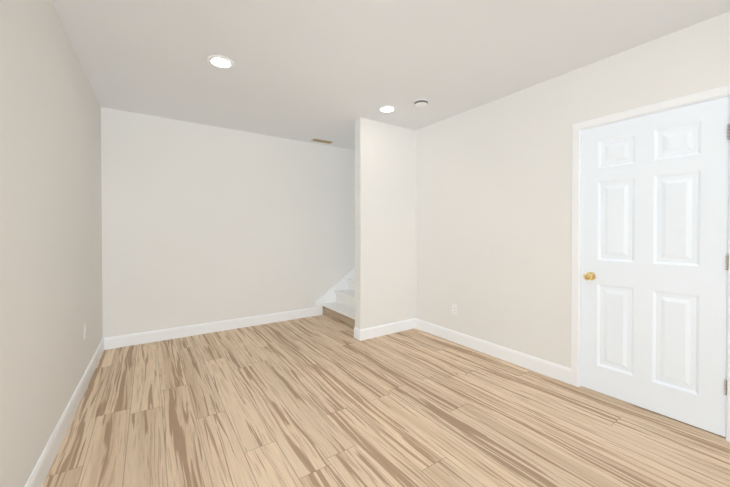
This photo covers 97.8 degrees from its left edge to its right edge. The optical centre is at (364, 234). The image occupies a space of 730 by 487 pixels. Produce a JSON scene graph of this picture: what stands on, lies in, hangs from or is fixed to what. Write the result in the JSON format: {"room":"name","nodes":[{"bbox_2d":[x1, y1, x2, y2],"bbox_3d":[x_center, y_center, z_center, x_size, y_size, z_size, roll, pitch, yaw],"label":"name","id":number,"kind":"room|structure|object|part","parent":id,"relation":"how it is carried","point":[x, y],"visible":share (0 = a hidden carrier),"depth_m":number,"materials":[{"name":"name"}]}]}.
{"room":"finished basement","nodes":[
{"label":"finished basement","id":0,"kind":"room"},
{"bbox_2d":[0,0,102,486],"bbox_3d":[-1.013,-0.036,0.537,0.266,2.540,6.815,0,1,-34],"label":"wall","id":1,"kind":"structure","parent":0,"point":[50,222],"depth_m":1.63,"materials":[{"name":"paint"}]},
{"bbox_2d":[25,338,103,486],"bbox_3d":[-0.958,1.171,0.586,0.155,0.125,6.575,0,1,-34],"label":"baseboard","id":2,"kind":"structure","parent":1,"relation":"attached to","point":[39,473],"depth_m":1.89,"materials":[{"name":"paint"}]},
{"bbox_2d":[84,323,85,338],"bbox_3d":[-2.224,0.764,2.530,0.008,0.114,0.070,0,1,-34],"label":"electrical outlet","id":3,"kind":"object","parent":1,"relation":"attached to","point":[84,330],"visible":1,"depth_m":2.52,"materials":[{"name":"white plastic"}]},
{"bbox_2d":[101,107,354,337],"bbox_3d":[-0.285,-0.080,5.079,6.090,2.540,0.120,0,1,-34],"label":"wall","id":4,"kind":"structure","parent":0,"point":[201,223],"depth_m":3.93,"materials":[{"name":"paint"}]},
{"bbox_2d":[104,307,315,349],"bbox_3d":[-1.742,1.138,4.020,2.437,0.125,0.014,0,1,-34],"label":"baseboard","id":5,"kind":"structure","parent":4,"relation":"attached to","point":[113,342],"depth_m":3.85,"materials":[{"name":"paint"}]},
{"bbox_2d":[315,268,354,315],"bbox_3d":[0.719,-0.086,5.680,3.513,2.540,0.016,0,1,-34],"label":"trim","id":6,"kind":"structure","parent":4,"relation":"attached to","point":[328,296],"depth_m":4.86,"materials":[{"name":"paint"}]},
{"bbox_2d":[355,117,414,328],"bbox_3d":[1.432,-0.076,4.705,3.670,2.540,0.120,0,1,-34],"label":"wall","id":7,"kind":"structure","parent":0,"point":[384,223],"depth_m":3.81,"materials":[{"name":"paint"}]},
{"bbox_2d":[354,327,360,340],"bbox_3d":[-0.087,1.141,3.675,0.014,0.125,0.134,0,1,-34],"label":"baseboard","id":8,"kind":"structure","parent":7,"relation":"attached to","point":[357,333],"depth_m":3.66,"materials":[{"name":"paint"}]},
{"bbox_2d":[361,318,414,340],"bbox_3d":[0.302,1.139,3.867,0.845,0.125,0.014,0,1,-34],"label":"baseboard","id":9,"kind":"structure","parent":7,"relation":"attached to","point":[383,330],"depth_m":3.84,"materials":[{"name":"paint"}]},
{"bbox_2d":[42,315,729,486],"bbox_3d":[1.473,1.267,2.239,6.390,0.100,6.815,0,1,-34],"label":"floor","id":10,"kind":"structure","parent":0,"point":[319,401],"depth_m":2.06,"materials":[{"name":"wood"}]},
{"bbox_2d":[321,278,354,328],"bbox_3d":[0.997,0.013,5.181,3.237,2.352,1.119,0,1,-34],"label":"stairs","id":11,"kind":"structure","parent":10,"relation":"on","point":[341,309],"depth_m":4.53,"materials":[{"name":"paint"}]},
{"bbox_2d":[52,0,729,149],"bbox_3d":[1.473,-1.373,2.214,6.390,0.100,6.815,0,1,-34],"label":"ceiling","id":12,"kind":"structure","parent":0,"point":[310,70],"depth_m":2.30,"materials":[{"name":"paint"}]},
{"bbox_2d":[207,55,233,68],"bbox_3d":[-1.103,-1.320,2.437,0.192,0.009,0.192,0,1,-34],"label":"recessed light","id":13,"kind":"object","parent":12,"relation":"in","point":[220,62],"visible":1,"depth_m":2.43,"materials":[{"name":"white plastic"}]},
{"bbox_2d":[311,138,332,143],"bbox_3d":[-0.612,-1.341,4.560,0.300,0.008,0.110,0,1,-34],"label":"ceiling vent","id":14,"kind":"object","parent":12,"relation":"in","point":[322,141],"visible":1,"depth_m":4.56,"materials":[{"name":"beige metal"}]},
{"bbox_2d":[378,105,395,112],"bbox_3d":[0.234,-1.329,3.370,0.192,0.009,0.192,0,1,-34],"label":"recessed light","id":15,"kind":"object","parent":12,"relation":"in","point":[386,109],"visible":0.96,"depth_m":3.36,"materials":[{"name":"white plastic"}]},
{"bbox_2d":[414,99,427,106],"bbox_3d":[0.560,-1.312,3.181,0.140,0.040,0.140,0,1,-34],"label":"smoke detector","id":16,"kind":"object","parent":12,"relation":"attached to","point":[420,102],"visible":1,"depth_m":3.14,"materials":[{"name":"white plastic"}]},
{"bbox_2d":[415,11,729,367],"bbox_3d":[2.187,-0.050,1.941,0.120,2.540,5.300,0,1,-34],"label":"wall","id":17,"kind":"structure","parent":0,"point":[493,221],"depth_m":2.93,"materials":[{"name":"paint"}]},
{"bbox_2d":[452,304,456,314],"bbox_3d":[1.004,0.839,3.576,0.008,0.114,0.070,0,1,-34],"label":"electrical outlet","id":18,"kind":"object","parent":17,"relation":"attached to","point":[454,309],"visible":1,"depth_m":3.57,"materials":[{"name":"white plastic"}]},
{"bbox_2d":[415,318,570,383],"bbox_3d":[1.159,1.144,3.346,0.014,0.125,1.840,0,1,-34],"label":"baseboard","id":19,"kind":"structure","parent":17,"relation":"attached to","point":[548,368],"depth_m":3.09,"materials":[{"name":"paint"}]},
{"bbox_2d":[571,85,729,441],"bbox_3d":[1.982,0.166,2.244,0.154,2.102,0.893,0,1,-34],"label":"door frame","id":20,"kind":"structure","parent":17,"relation":"attached to","point":[690,99],"depth_m":2.52,"materials":[{"name":"paint"}]},
{"bbox_2d":[580,96,729,436],"bbox_3d":[1.952,0.190,2.219,0.196,2.030,0.781,0,1,-34],"label":"door","id":21,"kind":"structure","parent":17,"relation":"in","point":[654,225],"depth_m":2.15,"materials":[{"name":"paint"}]},
{"bbox_3d":[1.772,0.320,2.485,0.196,0.066,0.066,0,1,-34],"label":"knob","id":22,"kind":"part","parent":21,"relation":"part of","materials":[{"name":"gold metal"}]},
{"bbox_3d":[2.160,0.905,1.903,0.048,0.097,0.012,0,1,-34],"label":"door hinge","id":23,"kind":"part","parent":21,"relation":"part of","materials":[{"name":"metal"}]},
{"bbox_3d":[2.160,0.161,1.895,0.048,0.097,0.012,0,1,-34],"label":"door hinge","id":24,"kind":"part","parent":21,"relation":"part of","materials":[{"name":"metal"}]},
{"bbox_3d":[2.160,-0.609,1.888,0.048,0.097,0.012,0,1,-34],"label":"door hinge","id":25,"kind":"part","parent":21,"relation":"part of","materials":[{"name":"metal"}]}
]}

